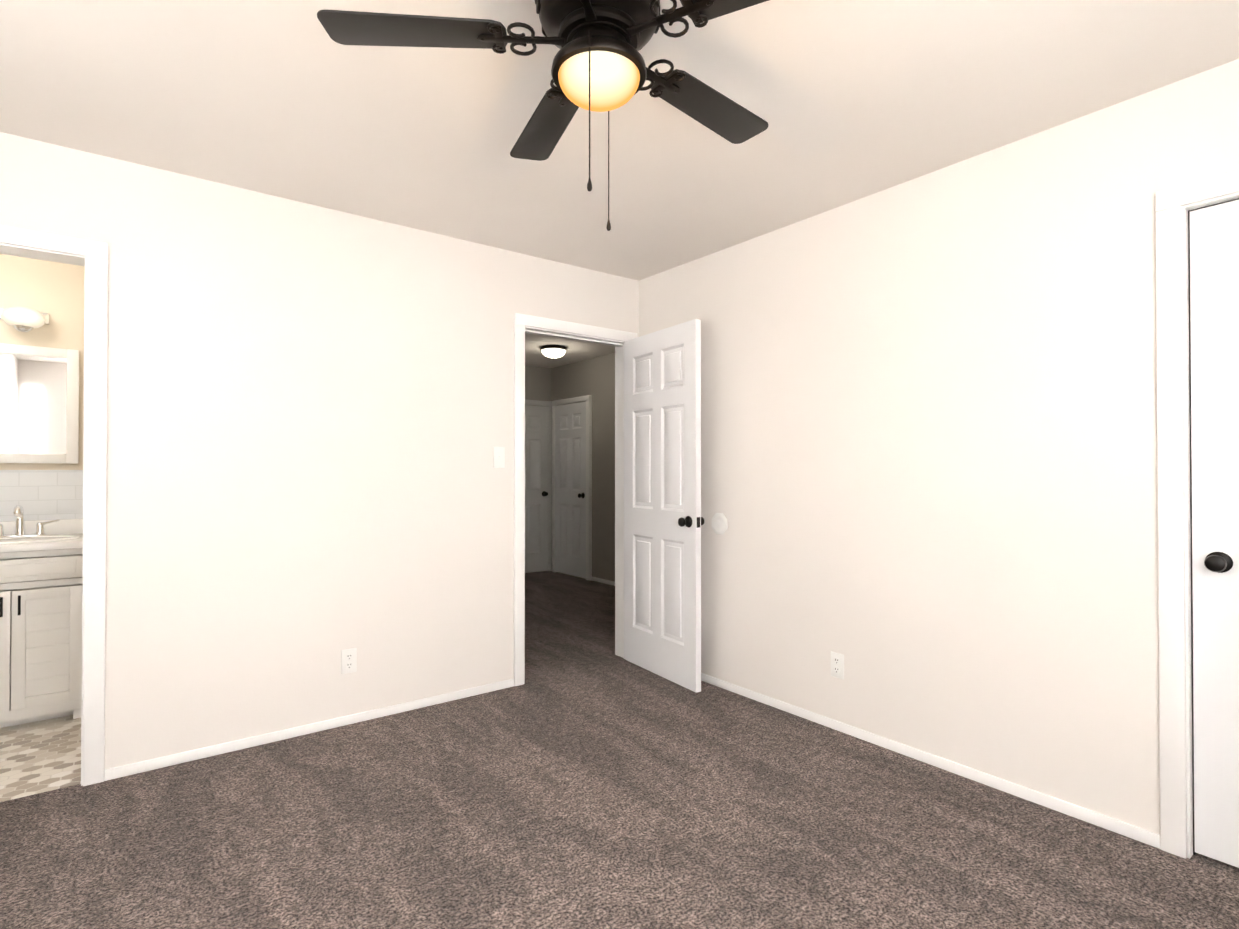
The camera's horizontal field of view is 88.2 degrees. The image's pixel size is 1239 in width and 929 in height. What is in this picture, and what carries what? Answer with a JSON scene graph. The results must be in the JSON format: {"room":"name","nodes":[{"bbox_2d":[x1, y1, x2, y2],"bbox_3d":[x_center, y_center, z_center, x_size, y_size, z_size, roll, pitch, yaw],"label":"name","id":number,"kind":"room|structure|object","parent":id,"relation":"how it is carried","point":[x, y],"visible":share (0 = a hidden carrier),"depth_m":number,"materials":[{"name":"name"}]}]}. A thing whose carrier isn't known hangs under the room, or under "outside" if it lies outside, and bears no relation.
{"room":"empty bedroom","nodes":[
{"label":"empty bedroom","id":0,"kind":"room"},
{"bbox_2d":[0,715,80,801],"bbox_3d":[-3.127,1.281,2.569,1.780,0.103,1.450,0,-1,-38],"label":"floor","id":1,"kind":"structure","parent":0,"point":[38,757],"depth_m":2.68,"materials":[{"name":"beige tile"}]},
{"bbox_2d":[0,505,82,727],"bbox_3d":[-2.953,0.720,3.130,0.620,1.033,0.520,0,-1,-38],"label":"bathroom vanity","id":2,"kind":"object","parent":1,"relation":"on","point":[41,564],"visible":0.94,"depth_m":3.03,"materials":[{"name":"white paint"}]},
{"bbox_2d":[0,254,84,469],"bbox_3d":[-2.749,0.008,2.089,1.780,2.440,0.010,0,-1,-38],"label":"wall","id":3,"kind":"structure","parent":0,"point":[55,291],"depth_m":2.48,"materials":[{"name":"paint"}]},
{"bbox_2d":[0,306,49,332],"bbox_3d":[-3.163,-0.743,3.203,0.445,0.129,0.190,0,-1,-38],"label":"sconce","id":4,"kind":"object","parent":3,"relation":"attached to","point":[22,319],"visible":1,"depth_m":3.23,"materials":[{"name":"white glass"}]},
{"bbox_2d":[0,343,78,463],"bbox_3d":[-3.173,-0.314,3.283,0.602,0.615,0.026,0,-1,-38],"label":"bathroom mirror","id":5,"kind":"object","parent":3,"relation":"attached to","point":[39,404],"visible":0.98,"depth_m":3.37,"materials":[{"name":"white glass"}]},
{"bbox_2d":[0,470,82,521],"bbox_3d":[-3.486,0.231,3.060,1.560,0.410,0.008,0,-1,-38],"label":"tile backsplash","id":6,"kind":"structure","parent":3,"relation":"attached to","point":[46,494],"depth_m":3.38,"materials":[{"name":"white tile"}]},
{"bbox_2d":[0,132,638,769],"bbox_3d":[-1.053,0.018,3.312,5.960,2.440,0.120,0,-1,-38],"label":"wall","id":7,"kind":"structure","parent":0,"point":[310,416],"depth_m":2.90,"materials":[{"name":"paint"}]},
{"bbox_2d":[0,225,107,785],"bbox_3d":[-2.371,0.181,2.293,0.826,2.098,0.147,0,-1,-38],"label":"door frame","id":8,"kind":"structure","parent":7,"relation":"attached to","point":[14,241],"depth_m":2.46,"materials":[{"name":"white wood"}]},
{"bbox_2d":[104,679,513,780],"bbox_3d":[-1.298,1.215,3.030,1.784,0.043,0.011,0,-1,-38],"label":"baseboard","id":9,"kind":"structure","parent":7,"relation":"attached to","point":[165,761],"depth_m":2.88,"materials":[{"name":"white wood"}]},
{"bbox_2d":[341,648,356,673],"bbox_3d":[-1.288,0.936,3.042,0.070,0.115,0.009,0,-1,-38],"label":"electrical outlet","id":10,"kind":"object","parent":7,"relation":"attached to","point":[348,660],"visible":1,"depth_m":3.04,"materials":[{"name":"white plastic"}]},
{"bbox_2d":[493,447,504,467],"bbox_3d":[-0.663,-0.040,3.528,0.070,0.115,0.014,0,-1,-38],"label":"light switch","id":11,"kind":"object","parent":7,"relation":"attached to","point":[498,457],"visible":1,"depth_m":3.53,"materials":[{"name":"white plastic"}]},
{"bbox_2d":[514,313,637,685],"bbox_3d":[-0.282,0.197,3.910,0.888,2.093,0.162,0,-1,-38],"label":"door frame","id":12,"kind":"structure","parent":7,"relation":"attached to","point":[523,323],"depth_m":3.70,"materials":[{"name":"white wood"}]},
{"bbox_2d":[624,319,703,692],"bbox_3d":[0.214,0.223,3.749,0.172,2.015,0.731,0,-1,-38],"label":"bedroom door","id":13,"kind":"structure","parent":7,"relation":"in","point":[663,521],"depth_m":3.70,"materials":[{"name":"white wood"}]},
{"bbox_2d":[525,353,614,581],"bbox_3d":[0.207,0.028,4.364,2.400,2.440,0.010,0,-1,-38],"label":"wall","id":14,"kind":"structure","parent":0,"point":[594,378],"depth_m":4.07,"materials":[{"name":"paint"}]},
{"bbox_2d":[525,405,548,572],"bbox_3d":[-1.120,0.285,7.447,0.662,1.955,0.161,0,-1,-38],"label":"door","id":15,"kind":"structure","parent":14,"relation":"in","point":[536,479],"depth_m":7.54,"materials":[{"name":"grey wood"}]},
{"bbox_2d":[525,399,551,570],"bbox_3d":[-1.123,0.258,7.444,0.768,2.033,0.045,0,-1,-38],"label":"door frame","id":16,"kind":"structure","parent":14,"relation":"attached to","point":[539,403],"depth_m":7.64,"materials":[{"name":"grey wood"}]},
{"bbox_2d":[555,402,585,578],"bbox_3d":[-0.553,0.284,7.316,0.161,1.955,0.662,0,-1,-38],"label":"closet door","id":17,"kind":"structure","parent":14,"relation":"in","point":[570,489],"depth_m":7.29,"materials":[{"name":"white wood"}]},
{"bbox_2d":[552,395,591,580],"bbox_3d":[-0.553,0.257,7.312,0.045,2.033,0.766,0,-1,-38],"label":"closet door frame","id":18,"kind":"object","parent":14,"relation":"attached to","point":[587,399],"visible":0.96,"depth_m":7.02,"materials":[{"name":"white wood"}]},
{"bbox_2d":[591,576,614,585],"bbox_3d":[0.430,1.241,6.054,0.011,0.043,2.412,0,-1,-38],"label":"baseboard","id":19,"kind":"structure","parent":14,"relation":"attached to","point":[596,579],"depth_m":6.83,"materials":[{"name":"white wood"}]},
{"bbox_2d":[0,571,1238,928],"bbox_3d":[-0.605,1.288,3.293,5.260,0.100,7.480,0,-1,-38],"label":"floor carpet","id":20,"kind":"object","parent":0,"point":[584,777],"visible":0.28,"depth_m":2.13,"materials":[{"name":"brown carpet"}]},
{"bbox_2d":[0,0,1238,367],"bbox_3d":[-0.882,-1.253,3.102,5.960,0.100,7.480,0,-1,-38],"label":"ceiling","id":21,"kind":"structure","parent":0,"point":[850,100],"depth_m":2.14,"materials":[{"name":"paint"}]},
{"bbox_2d":[317,0,768,230],"bbox_3d":[-0.025,-0.921,1.632,1.248,0.590,1.286,0,-1,-38],"label":"ceiling fan","id":22,"kind":"object","parent":21,"relation":"hanging from","point":[598,64],"visible":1,"depth_m":1.56,"materials":[{"name":"black metal"}]},
{"bbox_2d":[540,345,566,358],"bbox_3d":[-0.660,-1.114,6.402,0.270,0.122,0.270,0,-1,-38],"label":"hall ceiling light","id":23,"kind":"object","parent":21,"relation":"attached to","point":[553,351],"visible":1,"depth_m":6.31,"materials":[{"name":"white glass"}]},
{"bbox_2d":[639,59,1238,833],"bbox_3d":[1.380,0.012,2.611,0.120,2.440,3.960,0,-1,-38],"label":"wall","id":24,"kind":"structure","parent":0,"point":[929,477],"depth_m":2.53,"materials":[{"name":"paint"}]},
{"bbox_2d":[712,513,726,534],"bbox_3d":[0.556,0.331,3.572,0.011,0.118,0.118,0,-1,-38],"label":"door stop","id":25,"kind":"object","parent":24,"relation":"attached to","point":[719,523],"visible":1,"depth_m":3.56,"materials":[{"name":"white"}]},
{"bbox_2d":[831,651,843,678],"bbox_3d":[1.013,0.936,2.974,0.009,0.115,0.070,0,-1,-38],"label":"electrical outlet","id":26,"kind":"object","parent":24,"relation":"attached to","point":[837,665],"visible":1,"depth_m":2.97,"materials":[{"name":"white plastic"}]},
{"bbox_2d":[701,673,1159,848],"bbox_3d":[0.921,1.215,3.082,0.020,0.043,2.637,0,-1,-38],"label":"baseboard","id":27,"kind":"structure","parent":24,"relation":"attached to","point":[1100,820],"depth_m":2.52,"materials":[{"name":"white wood"}]},
{"bbox_2d":[1156,170,1238,858],"bbox_3d":[2.027,0.173,1.757,0.136,2.103,0.826,0,-1,-38],"label":"door frame","id":28,"kind":"structure","parent":24,"relation":"attached to","point":[1176,206],"depth_m":2.01,"materials":[{"name":"white wood"}]},
{"bbox_2d":[1190,200,1238,867],"bbox_3d":[2.023,0.205,1.755,0.161,2.015,0.678,0,-1,-38],"label":"closet door","id":29,"kind":"structure","parent":24,"relation":"in","point":[1214,275],"depth_m":1.97,"materials":[{"name":"white wood"}]}
]}

